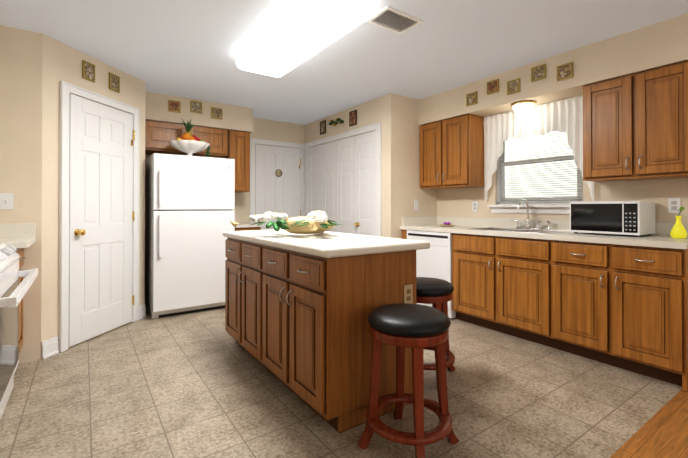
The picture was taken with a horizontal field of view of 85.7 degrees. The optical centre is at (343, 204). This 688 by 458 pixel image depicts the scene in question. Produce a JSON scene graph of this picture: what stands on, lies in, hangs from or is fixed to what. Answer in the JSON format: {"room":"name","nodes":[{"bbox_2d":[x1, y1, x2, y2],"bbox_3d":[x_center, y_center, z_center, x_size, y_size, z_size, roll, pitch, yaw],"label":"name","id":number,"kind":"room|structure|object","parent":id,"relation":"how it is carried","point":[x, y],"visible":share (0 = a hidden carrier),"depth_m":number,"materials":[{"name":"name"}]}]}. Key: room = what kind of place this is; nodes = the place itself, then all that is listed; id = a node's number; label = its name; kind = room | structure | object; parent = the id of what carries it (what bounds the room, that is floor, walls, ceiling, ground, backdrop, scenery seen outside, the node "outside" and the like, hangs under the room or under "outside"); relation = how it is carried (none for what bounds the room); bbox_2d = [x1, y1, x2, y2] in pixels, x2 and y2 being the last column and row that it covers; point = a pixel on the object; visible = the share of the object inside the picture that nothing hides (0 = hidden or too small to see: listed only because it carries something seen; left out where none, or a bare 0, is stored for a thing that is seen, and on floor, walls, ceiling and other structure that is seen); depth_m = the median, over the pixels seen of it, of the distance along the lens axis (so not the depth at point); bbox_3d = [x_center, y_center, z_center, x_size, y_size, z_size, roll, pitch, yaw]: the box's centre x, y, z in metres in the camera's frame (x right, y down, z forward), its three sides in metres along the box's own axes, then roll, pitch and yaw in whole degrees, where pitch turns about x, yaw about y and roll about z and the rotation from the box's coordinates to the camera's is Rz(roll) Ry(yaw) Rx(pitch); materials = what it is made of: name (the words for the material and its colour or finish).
{"room":"kitchen","nodes":[
{"label":"kitchen","id":0,"kind":"room"},
{"bbox_2d":[0,25,42,362],"bbox_3d":[-2.635,-0.066,2.577,0.840,2.440,0.100,0,0,-35],"label":"wall","id":1,"kind":"structure","parent":0,"point":[21,53],"depth_m":2.72,"materials":[{"name":"paint"}]},
{"bbox_2d":[0,193,13,208],"bbox_3d":[-2.418,-0.026,2.659,0.072,0.116,0.013,0,0,-35],"label":"light switch","id":2,"kind":"object","parent":1,"relation":"attached to","point":[6,200],"visible":1,"depth_m":2.66,"materials":[{"name":"white plastic"}]},
{"bbox_2d":[41,34,144,347],"bbox_3d":[-2.217,-0.062,3.329,0.100,2.440,1.103,0,0,10],"label":"wall","id":3,"kind":"structure","parent":0,"point":[61,61],"depth_m":2.89,"materials":[{"name":"paint"}]},
{"bbox_2d":[82,60,94,81],"bbox_3d":[-2.186,-1.143,3.176,0.012,0.150,0.120,0,0,10],"label":"picture","id":4,"kind":"object","parent":3,"relation":"attached to","point":[88,70],"visible":1,"depth_m":3.17,"materials":[{"name":"gold metal"}]},
{"bbox_2d":[41,304,146,359],"bbox_3d":[-2.155,1.093,3.311,0.023,0.130,1.103,0,0,10],"label":"baseboard","id":5,"kind":"structure","parent":3,"relation":"attached to","point":[49,347],"depth_m":2.84,"materials":[{"name":"white wood"}]},
{"bbox_2d":[58,81,139,352],"bbox_3d":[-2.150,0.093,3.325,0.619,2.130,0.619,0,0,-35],"label":"door","id":6,"kind":"structure","parent":3,"relation":"in","point":[99,162],"depth_m":3.25,"materials":[{"name":"white wood"}]},
{"bbox_2d":[109,72,119,92],"bbox_3d":[-2.137,-1.136,3.452,0.012,0.150,0.120,0,0,10],"label":"picture","id":7,"kind":"object","parent":3,"relation":"attached to","point":[114,82],"visible":1,"depth_m":3.45,"materials":[{"name":"gold metal"}]},
{"bbox_2d":[145,91,252,132],"bbox_3d":[-1.871,-1.118,4.716,1.300,0.310,0.475,0,0,-35],"label":"soffit","id":8,"kind":"structure","parent":0,"point":[238,118],"depth_m":4.51,"materials":[{"name":"paint"}]},
{"bbox_2d":[168,100,180,112],"bbox_3d":[-1.984,-1.151,4.337,0.135,0.135,0.012,0,0,-35],"label":"framed picture","id":9,"kind":"object","parent":8,"relation":"attached to","point":[174,106],"visible":1,"depth_m":4.34,"materials":[{"name":"gold metal"}]},
{"bbox_2d":[190,101,201,113],"bbox_3d":[-1.784,-1.180,4.478,0.135,0.135,0.012,0,0,-35],"label":"framed picture","id":10,"kind":"object","parent":8,"relation":"attached to","point":[195,106],"visible":1,"depth_m":4.47,"materials":[{"name":"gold metal"}]},
{"bbox_2d":[211,107,221,119],"bbox_3d":[-1.583,-1.139,4.618,0.135,0.135,0.012,0,0,-35],"label":"framed picture","id":11,"kind":"object","parent":8,"relation":"attached to","point":[216,113],"visible":1,"depth_m":4.62,"materials":[{"name":"gold metal"}]},
{"bbox_2d":[145,118,304,222],"bbox_3d":[-1.332,-0.049,5.439,3.220,2.440,0.100,0,0,-35],"label":"wall","id":12,"kind":"structure","parent":0,"point":[266,129],"depth_m":5.51,"materials":[{"name":"paint"}]},
{"bbox_2d":[145,120,249,192],"bbox_3d":[-1.875,-0.567,4.691,1.265,0.788,0.503,0,0,-35],"label":"upper cabinet","id":13,"kind":"object","parent":12,"relation":"attached to","point":[223,143],"visible":0.62,"depth_m":4.62,"materials":[{"name":"brown wood"}]},
{"bbox_2d":[250,138,304,229],"bbox_3d":[-0.971,0.107,5.577,0.900,2.130,0.083,0,0,-35],"label":"back door","id":14,"kind":"structure","parent":12,"relation":"in","point":[277,179],"depth_m":5.58,"materials":[{"name":"white wood"}]},
{"bbox_2d":[0,305,681,457],"bbox_3d":[-0.629,1.188,3.192,4.840,0.060,4.575,0,0,-35],"label":"floor","id":15,"kind":"structure","parent":0,"point":[202,384],"depth_m":2.15,"materials":[{"name":"beige tile"}]},
{"bbox_2d":[0,223,35,351],"bbox_3d":[-2.435,0.642,2.345,0.703,1.020,0.498,0,0,-35],"label":"base cabinet","id":16,"kind":"object","parent":15,"relation":"on","point":[19,237],"visible":0.38,"depth_m":2.65,"materials":[{"name":"brown wood"}]},
{"bbox_2d":[0,243,37,419],"bbox_3d":[-1.978,0.641,1.751,0.753,1.015,0.990,0,0,-35],"label":"stove","id":17,"kind":"object","parent":15,"relation":"on","point":[13,291],"visible":1,"depth_m":1.98,"materials":[{"name":"white enameled metal"},{"name":"black glass"}]},
{"bbox_2d":[145,153,234,318],"bbox_3d":[-1.786,0.324,4.254,0.820,1.680,0.845,0,0,-35],"label":"fridge","id":18,"kind":"object","parent":15,"relation":"on","point":[189,207],"visible":0.81,"depth_m":3.92,"materials":[{"name":"white painted metal"},{"name":"black plastic"}]},
{"bbox_2d":[168,118,210,156],"bbox_3d":[-1.735,-0.744,4.177,0.431,0.451,0.441,0,0,-35],"label":"fruit bowl","id":19,"kind":"object","parent":18,"relation":"on","point":[188,142],"visible":0.94,"depth_m":4.10,"materials":[{"name":"white ceramic"}]},
{"bbox_2d":[235,222,261,230],"bbox_3d":[-1.425,0.708,4.922,0.480,0.920,0.628,0,0,-35],"label":"base cabinet","id":20,"kind":"object","parent":15,"relation":"on","point":[242,226],"visible":0.04,"depth_m":4.74,"materials":[{"name":"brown wood"}]},
{"bbox_2d":[225,237,419,432],"bbox_3d":[-0.296,0.710,2.620,0.675,0.890,1.568,0,0,-35],"label":"kitchen island","id":21,"kind":"object","parent":15,"relation":"on","point":[299,308],"depth_m":2.02,"materials":[{"name":"brown wood"}]},
{"bbox_2d":[223,229,429,260],"bbox_3d":[-0.251,0.241,2.653,0.735,0.045,1.630,0,0,-35],"label":"island countertop","id":22,"kind":"structure","parent":21,"relation":"on","point":[330,244],"depth_m":2.16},
{"bbox_2d":[230,210,340,233],"bbox_3d":[-0.322,0.123,2.543,0.722,0.172,0.685,0,0,-35],"label":"flower arrangement","id":23,"kind":"object","parent":22,"relation":"on","point":[313,222],"visible":1,"depth_m":2.57,"materials":[{"name":"white plant"}]},
{"bbox_2d":[358,303,458,457],"bbox_3d":[0.310,0.833,1.785,0.440,0.652,0.441,0,0,-35],"label":"stool","id":24,"kind":"object","parent":15,"relation":"on","point":[416,328],"visible":1,"depth_m":1.70,"materials":[{"name":"brown wood"}]},
{"bbox_2d":[416,277,454,389],"bbox_3d":[0.542,0.838,2.516,0.480,0.652,0.481,0,0,-35],"label":"stool","id":25,"kind":"object","parent":15,"relation":"on","point":[436,293],"visible":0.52,"depth_m":2.37,"materials":[{"name":"black leather"}]},
{"bbox_2d":[400,199,687,391],"bbox_3d":[1.617,0.550,3.453,0.664,1.218,2.498,0,0,-35],"label":"base cabinet","id":26,"kind":"object","parent":15,"relation":"on","point":[618,300],"visible":0.98,"depth_m":2.83,"materials":[{"name":"brown wood"}]},
{"bbox_2d":[440,221,454,225],"bbox_3d":[1.169,0.213,4.205,0.190,0.057,0.190,0,0,-35],"label":"decorative plate","id":27,"kind":"object","parent":26,"relation":"on","point":[446,223],"visible":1,"depth_m":4.17,"materials":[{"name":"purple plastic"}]},
{"bbox_2d":[569,201,655,236],"bbox_3d":[2.125,0.104,2.952,0.342,0.260,0.470,0,0,-35],"label":"microwave","id":28,"kind":"object","parent":26,"relation":"on","point":[636,218],"visible":1,"depth_m":2.81,"materials":[{"name":"white"}]},
{"bbox_2d":[670,207,686,238],"bbox_3d":[2.330,0.122,2.583,0.090,0.219,0.090,0,0,-35],"label":"vase","id":29,"kind":"object","parent":26,"relation":"on","point":[678,230],"visible":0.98,"depth_m":2.57,"materials":[{"name":"yellow glass"}]},
{"bbox_2d":[0,0,687,124],"bbox_3d":[0.341,-1.331,1.823,4.840,0.080,7.955,0,0,-35],"label":"ceiling","id":30,"kind":"structure","parent":0,"point":[193,49],"depth_m":2.92,"materials":[{"name":"white paint"}]},
{"bbox_2d":[236,0,373,76],"bbox_3d":[-0.370,-1.227,2.768,0.440,0.114,1.400,0,0,-35],"label":"fluorescent ceiling light","id":31,"kind":"object","parent":30,"relation":"attached to","point":[295,34],"visible":1,"depth_m":2.55,"materials":[{"name":"white plastic"}]},
{"bbox_2d":[366,6,422,33],"bbox_3d":[0.351,-1.278,2.584,0.330,0.015,0.230,0,0,-35],"label":"ceiling vent","id":32,"kind":"object","parent":30,"relation":"in","point":[389,18],"visible":0.96,"depth_m":2.58,"materials":[{"name":"white metal"}]},
{"bbox_2d":[305,93,396,237],"bbox_3d":[-0.004,-0.051,5.078,0.100,2.440,2.015,0,0,-35],"label":"wall","id":33,"kind":"structure","parent":0,"point":[382,110],"depth_m":4.32,"materials":[{"name":"paint"}]},
{"bbox_2d":[320,120,325,134],"bbox_3d":[-0.308,-1.129,5.417,0.012,0.190,0.150,0,0,-35],"label":"framed picture","id":34,"kind":"object","parent":33,"relation":"attached to","point":[322,127],"visible":0.98,"depth_m":5.41,"materials":[{"name":"brown"}]},
{"bbox_2d":[329,118,343,125],"bbox_3d":[-0.109,-1.141,5.112,0.057,0.100,0.337,0,0,-35],"label":"decoration","id":35,"kind":"object","parent":33,"relation":"attached to","point":[334,123],"visible":1,"depth_m":5.09,"materials":[{"name":"green plant"}]},
{"bbox_2d":[305,122,380,236],"bbox_3d":[-0.105,0.101,5.058,0.083,2.135,1.780,0,0,-35],"label":"bifold closet door","id":36,"kind":"structure","parent":33,"relation":"in","point":[343,182],"depth_m":4.88,"materials":[{"name":"white wood"}]},
{"bbox_2d":[349,110,356,126],"bbox_3d":[0.118,-1.123,4.808,0.012,0.190,0.150,0,0,-35],"label":"framed picture","id":37,"kind":"object","parent":33,"relation":"attached to","point":[352,118],"visible":1,"depth_m":4.81,"materials":[{"name":"brown"}]},
{"bbox_2d":[397,95,436,238],"bbox_3d":[0.865,-0.054,4.518,0.680,2.440,0.100,0,0,-35],"label":"wall","id":38,"kind":"structure","parent":0,"point":[409,191],"depth_m":4.40,"materials":[{"name":"paint"}]},
{"bbox_2d":[414,200,418,209],"bbox_3d":[0.873,0.005,4.453,0.072,0.116,0.013,0,0,-35],"label":"light switch","id":39,"kind":"object","parent":38,"relation":"attached to","point":[416,204],"visible":1,"depth_m":4.45,"materials":[{"name":"white plastic"}]},
{"bbox_2d":[418,13,687,124],"bbox_3d":[1.857,-1.126,3.413,0.330,0.310,2.860,0,0,-35],"label":"soffit","id":40,"kind":"structure","parent":0,"point":[658,44],"depth_m":3.06,"materials":[{"name":"paint"}]},
{"bbox_2d":[466,91,476,105],"bbox_3d":[1.331,-1.103,3.863,0.012,0.125,0.125,0,0,-35],"label":"framed picture","id":41,"kind":"object","parent":40,"relation":"attached to","point":[471,98],"visible":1,"depth_m":3.86,"materials":[{"name":"gold metal"}]},
{"bbox_2d":[487,79,498,94],"bbox_3d":[1.471,-1.165,3.663,0.012,0.125,0.125,0,0,-35],"label":"framed picture","id":42,"kind":"object","parent":40,"relation":"attached to","point":[492,86],"visible":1,"depth_m":3.66,"materials":[{"name":"gold metal"}]},
{"bbox_2d":[507,78,519,94],"bbox_3d":[1.595,-1.111,3.486,0.012,0.125,0.125,0,0,-35],"label":"framed picture","id":43,"kind":"object","parent":40,"relation":"attached to","point":[513,86],"visible":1,"depth_m":3.49,"materials":[{"name":"gold metal"}]},
{"bbox_2d":[511,100,535,113],"bbox_3d":[1.716,-0.923,3.544,0.216,0.092,0.216,0,0,-35],"label":"dome ceiling light","id":44,"kind":"object","parent":40,"relation":"attached to","point":[524,106],"visible":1,"depth_m":3.48,"materials":[{"name":"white glass"}]},
{"bbox_2d":[531,64,545,81],"bbox_3d":[1.728,-1.172,3.297,0.012,0.125,0.125,0,0,-35],"label":"framed picture","id":45,"kind":"object","parent":40,"relation":"attached to","point":[538,72],"visible":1,"depth_m":3.29,"materials":[{"name":"gold metal"}]},
{"bbox_2d":[557,62,572,80],"bbox_3d":[1.855,-1.118,3.115,0.012,0.125,0.125,0,0,-35],"label":"framed picture","id":46,"kind":"object","parent":40,"relation":"attached to","point":[564,71],"visible":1,"depth_m":3.11,"materials":[{"name":"gold metal"}]},
{"bbox_2d":[437,169,687,222],"bbox_3d":[2.282,-0.062,3.176,0.100,2.440,7.955,0,0,-35],"label":"wall","id":47,"kind":"structure","parent":0,"point":[454,202],"depth_m":3.20,"materials":[{"name":"paint"}]},
{"bbox_2d":[420,114,484,188],"bbox_3d":[1.225,-0.581,4.283,0.358,0.765,0.700,0,0,-35],"label":"upper cabinet","id":48,"kind":"object","parent":47,"relation":"attached to","point":[451,152],"visible":0.98,"depth_m":4.08,"materials":[{"name":"brown wood"}]},
{"bbox_2d":[472,201,477,211],"bbox_3d":[1.488,0.019,4.211,0.008,0.116,0.072,0,0,-35],"label":"electrical outlet","id":49,"kind":"object","parent":47,"relation":"attached to","point":[474,206],"visible":1,"depth_m":4.21,"materials":[{"name":"white plastic"}]},
{"bbox_2d":[488,131,582,213],"bbox_3d":[1.898,-0.397,3.669,0.145,0.965,0.980,0,0,-35],"label":"window","id":50,"kind":"structure","parent":47,"relation":"in","point":[550,209],"depth_m":3.68,"materials":[{"name":"white"}]},
{"bbox_2d":[496,132,582,204],"bbox_3d":[1.897,-0.410,3.668,0.026,0.819,0.852,0,0,-35],"label":"window blinds","id":51,"kind":"object","parent":50,"relation":"attached to","point":[538,175],"visible":0.56,"depth_m":3.63,"materials":[{"name":"white"}]},
{"bbox_2d":[484,95,593,201],"bbox_3d":[1.849,-0.491,3.626,0.092,0.937,1.082,0,0,-35],"label":"curtain valance","id":52,"kind":"object","parent":47,"relation":"attached to","point":[565,115],"visible":0.85,"depth_m":3.59,"materials":[{"name":"fabric"}]},
{"bbox_2d":[583,61,687,181],"bbox_3d":[2.354,-0.586,2.674,0.358,0.775,1.045,0,0,-35],"label":"upper cabinet","id":53,"kind":"object","parent":47,"relation":"attached to","point":[635,126],"visible":1,"depth_m":2.71,"materials":[{"name":"brown wood"}]},
{"bbox_2d":[668,198,680,212],"bbox_3d":[2.485,0.005,2.791,0.008,0.116,0.072,0,0,-35],"label":"electrical outlet","id":54,"kind":"object","parent":47,"relation":"attached to","point":[674,205],"visible":1,"depth_m":2.79,"materials":[{"name":"white plastic"}]},
{"bbox_2d":[610,389,687,457],"bbox_3d":[1.655,1.168,-0.065,4.840,0.060,3.380,0,0,-35],"label":"floor","id":55,"kind":"structure","parent":0,"point":[662,432],"depth_m":1.84,"materials":[{"name":"brown wood"}]}
]}

